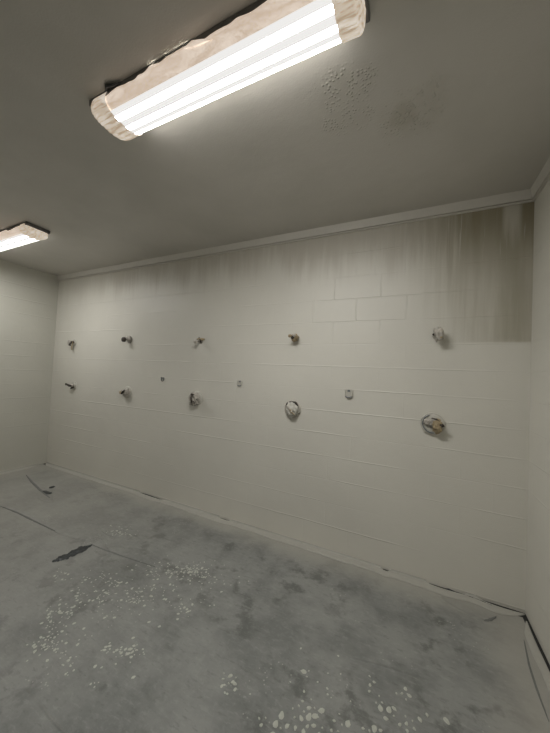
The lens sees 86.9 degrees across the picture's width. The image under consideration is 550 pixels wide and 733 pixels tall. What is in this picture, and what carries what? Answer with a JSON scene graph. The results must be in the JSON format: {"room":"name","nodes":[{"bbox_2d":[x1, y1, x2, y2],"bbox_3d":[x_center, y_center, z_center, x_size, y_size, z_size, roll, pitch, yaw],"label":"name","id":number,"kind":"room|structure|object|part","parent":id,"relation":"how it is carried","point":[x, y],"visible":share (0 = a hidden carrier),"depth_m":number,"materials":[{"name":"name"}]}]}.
{"room":"communal shower room","nodes":[
{"label":"communal shower room","id":0,"kind":"room"},
{"bbox_2d":[0,259,58,471],"bbox_3d":[-4.560,-0.074,2.367,0.001,2.940,4.900,2,-2,26],"label":"wall","id":1,"kind":"structure","parent":0,"point":[28,296],"depth_m":4.25,"materials":[{"name":"white paint"}]},
{"bbox_2d":[0,0,549,275],"bbox_3d":[-1.854,-1.453,1.133,5.861,0.001,4.900,2,-2,26],"label":"ceiling","id":2,"kind":"structure","parent":0,"point":[435,102],"depth_m":1.65,"materials":[{"name":"paint"}]},
{"bbox_2d":[0,221,49,251],"bbox_3d":[-3.010,-1.392,3.228,1.330,0.116,0.241,2,-2,26],"label":"ceiling light","id":3,"kind":"object","parent":2,"relation":"attached to","point":[26,232],"visible":1,"depth_m":3.00,"materials":[{"name":"white plastic"}]},
{"bbox_2d":[0,234,35,250],"bbox_3d":[-2.986,-1.349,3.218,1.115,0.010,0.146,2,-2,26],"label":"diffuser","id":4,"kind":"object","parent":3,"relation":"attached to","point":[8,241],"depth_m":3.10,"materials":[{"name":"white plastic"}]},
{"bbox_2d":[89,0,369,140],"bbox_3d":[-0.314,-1.318,1.305,1.390,0.114,0.239,2,-2,26],"label":"ceiling light","id":5,"kind":"object","parent":2,"relation":"attached to","point":[264,38],"visible":1,"depth_m":1.21,"materials":[{"name":"white plastic"}]},
{"bbox_2d":[0,463,549,732],"bbox_3d":[-1.992,1.483,1.051,5.861,0.001,4.900,2,-2,26],"label":"floor","id":6,"kind":"structure","parent":0,"point":[461,667],"depth_m":1.72,"materials":[{"name":"grey concrete"}]},
{"bbox_2d":[1,506,54,530],"bbox_3d":[-2.492,1.508,2.911,0.999,0.005,0.026,2,-2,25],"label":"crack","id":7,"kind":"object","parent":6,"relation":"on","point":[29,518],"depth_m":2.90,"materials":[{"name":"grey concrete"}]},
{"bbox_2d":[26,475,49,497],"bbox_3d":[-3.025,1.505,3.673,1.064,0.004,0.035,1,-2,38],"label":"crack","id":8,"kind":"object","parent":6,"relation":"on","point":[30,480],"depth_m":3.64,"materials":[{"name":"grey concrete"}]},
{"bbox_2d":[52,544,91,561],"bbox_3d":[-1.659,1.531,2.389,0.108,0.009,0.290,2,-2,26],"label":"scrap","id":9,"kind":"object","parent":6,"relation":"on","point":[80,549],"visible":1,"depth_m":2.38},
{"bbox_2d":[93,545,154,566],"bbox_3d":[-1.261,1.552,2.386,0.689,0.005,0.015,2,-2,20],"label":"crack","id":10,"kind":"object","parent":6,"relation":"on","point":[93,545],"depth_m":2.38,"materials":[{"name":"grey concrete"}]},
{"bbox_2d":[26,525,350,714],"bbox_3d":[-0.741,1.564,1.870,2.418,0.001,1.154,2,-2,26],"label":"paint splatter","id":11,"kind":"object","parent":6,"relation":"on","point":[188,572],"visible":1,"depth_m":1.81,"materials":[{"name":"white paint"}]},
{"bbox_2d":[273,720,277,727],"bbox_3d":[0.003,1.582,1.287,0.024,0.002,0.031,2,-2,18],"label":"flake","id":12,"kind":"object","parent":6,"relation":"on","point":[275,723],"visible":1,"depth_m":1.28,"materials":[{"name":"white paint"}]},
{"bbox_2d":[278,711,283,719],"bbox_3d":[0.029,1.584,1.320,0.026,0.002,0.032,3,-2,-14],"label":"flake","id":13,"kind":"object","parent":6,"relation":"on","point":[281,715],"visible":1,"depth_m":1.32,"materials":[{"name":"white paint"}]},
{"bbox_2d":[45,462,524,615],"bbox_3d":[-0.950,1.582,3.206,5.847,0.020,0.104,2,-2,26],"label":"baseboard","id":14,"kind":"structure","parent":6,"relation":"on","point":[398,575],"depth_m":2.60,"materials":[{"name":"grey concrete"}]},
{"bbox_2d":[306,713,310,720],"bbox_3d":[0.153,1.590,1.319,0.026,0.002,0.032,3,-2,2],"label":"flake","id":15,"kind":"object","parent":6,"relation":"on","point":[308,716],"visible":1,"depth_m":1.31,"materials":[{"name":"white paint"}]},
{"bbox_2d":[312,713,318,718],"bbox_3d":[0.182,1.591,1.322,0.028,0.002,0.025,4,-2,-31],"label":"flake","id":16,"kind":"object","parent":6,"relation":"on","point":[314,715],"visible":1,"depth_m":1.32,"materials":[{"name":"white paint"}]},
{"bbox_2d":[345,720,350,726],"bbox_3d":[0.326,1.598,1.300,0.026,0.002,0.026,3,-2,-10],"label":"flake","id":17,"kind":"object","parent":6,"relation":"on","point":[347,723],"visible":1,"depth_m":1.30,"materials":[{"name":"white paint"}]},
{"bbox_2d":[372,725,376,732],"bbox_3d":[0.440,1.603,1.285,0.023,0.002,0.031,2,-2,24],"label":"flake","id":18,"kind":"object","parent":6,"relation":"on","point":[374,728],"visible":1,"depth_m":1.28,"materials":[{"name":"white paint"}]},
{"bbox_2d":[524,641,548,720],"bbox_3d":[1.387,1.654,1.562,0.019,0.004,0.498,2,-2,30],"label":"crack","id":19,"kind":"object","parent":6,"relation":"on","point":[530,669],"depth_m":1.53,"materials":[{"name":"grey concrete"}]},
{"bbox_2d":[524,621,549,692],"bbox_3d":[0.605,1.559,-0.224,0.069,0.020,4.765,2,-2,26],"label":"baseboard","id":20,"kind":"structure","parent":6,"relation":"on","point":[535,651],"depth_m":1.67,"materials":[{"name":"grey concrete"}]},
{"bbox_2d":[46,202,533,612],"bbox_3d":[-0.861,0.127,3.297,5.861,2.940,0.001,2,-2,26],"label":"wall","id":21,"kind":"structure","parent":0,"point":[359,476],"depth_m":2.61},
{"bbox_2d":[65,381,76,389],"bbox_3d":[-3.007,0.279,4.274,0.146,0.132,0.089,2,-2,26],"label":"shower valve","id":22,"kind":"object","parent":21,"relation":"attached to","point":[73,385],"visible":1,"depth_m":4.27,"materials":[{"name":"metal"}]},
{"bbox_2d":[67,339,76,349],"bbox_3d":[-3.031,-0.329,4.324,0.122,0.169,0.078,2,-2,26],"label":"showerhead","id":23,"kind":"object","parent":21,"relation":"attached to","point":[74,341],"visible":1,"depth_m":4.31,"materials":[{"name":"metal"}]},
{"bbox_2d":[119,386,131,397],"bbox_3d":[-1.943,0.332,3.763,0.152,0.152,0.081,2,-2,26],"label":"shower valve","id":24,"kind":"object","parent":21,"relation":"attached to","point":[127,391],"visible":1,"depth_m":3.75,"materials":[{"name":"metal"}]},
{"bbox_2d":[121,336,131,342],"bbox_3d":[-1.936,-0.358,3.785,0.097,0.101,0.098,2,-2,26],"label":"showerhead","id":25,"kind":"object","parent":21,"relation":"attached to","point":[128,338],"visible":1,"depth_m":3.79,"materials":[{"name":"silver metal"}]},
{"bbox_2d":[188,391,202,406],"bbox_3d":[-0.905,0.361,3.245,0.156,0.184,0.120,2,-2,26],"label":"shower valve","id":26,"kind":"object","parent":21,"relation":"attached to","point":[195,398],"visible":1,"depth_m":3.24,"materials":[{"name":"metal"}]},
{"bbox_2d":[193,337,204,343],"bbox_3d":[-0.859,-0.294,3.263,0.113,0.084,0.097,2,-2,26],"label":"showerhead","id":27,"kind":"object","parent":21,"relation":"attached to","point":[200,340],"visible":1,"depth_m":3.28,"materials":[{"name":"silver metal"}]},
{"bbox_2d":[284,401,300,418],"bbox_3d":[0.154,0.409,2.746,0.164,0.171,0.093,2,-2,26],"label":"shower valve","id":28,"kind":"object","parent":21,"relation":"attached to","point":[292,408],"visible":1,"depth_m":2.73,"materials":[{"name":"metal"}]},
{"bbox_2d":[288,334,298,341],"bbox_3d":[0.178,-0.272,2.750,0.086,0.085,0.120,2,-2,26],"label":"showerhead","id":29,"kind":"object","parent":21,"relation":"attached to","point":[294,337],"visible":1,"depth_m":2.73,"materials":[{"name":"metal"}]},
{"bbox_2d":[57,189,534,281],"bbox_3d":[-0.801,-1.300,3.322,5.861,0.083,0.033,2,-2,26],"label":"trim","id":30,"kind":"structure","parent":21,"relation":"attached to","point":[522,196],"depth_m":2.65,"materials":[{"name":"paint"}]},
{"bbox_2d":[345,389,352,397],"bbox_3d":[0.648,0.238,2.552,0.068,0.078,0.023,2,-2,26],"label":"clip","id":31,"kind":"object","parent":21,"relation":"attached to","point":[348,392],"visible":1,"depth_m":2.55,"materials":[{"name":"metal"}]},
{"bbox_3d":[0.652,0.234,2.560,0.057,0.068,0.004,2,-2,26],"label":"plate","id":32,"kind":"part","parent":31,"relation":"part of","materials":[{"name":"metal"}]},
{"bbox_2d":[420,413,444,434],"bbox_3d":[1.213,0.446,2.232,0.172,0.172,0.088,2,-2,26],"label":"shower valve","id":33,"kind":"object","parent":21,"relation":"attached to","point":[431,423],"visible":1,"depth_m":2.24,"materials":[{"name":"metal"}]},
{"bbox_2d":[432,326,443,341],"bbox_3d":[1.250,-0.246,2.228,0.085,0.125,0.127,2,-2,26],"label":"showerhead","id":34,"kind":"object","parent":21,"relation":"attached to","point":[438,333],"visible":1,"depth_m":2.19,"materials":[{"name":"metal"}]},
{"bbox_2d":[525,179,549,663],"bbox_3d":[0.714,0.103,-0.183,0.001,2.940,4.900,2,-2,26],"label":"wall","id":35,"kind":"structure","parent":0,"point":[537,603],"depth_m":1.85,"materials":[{"name":"white paint"}]},
{"bbox_2d":[530,157,549,200],"bbox_3d":[0.766,-1.324,-0.135,0.033,0.083,4.900,2,-2,26],"label":"trim","id":36,"kind":"structure","parent":35,"relation":"attached to","point":[543,177],"depth_m":1.90,"materials":[{"name":"paint"}]}
]}

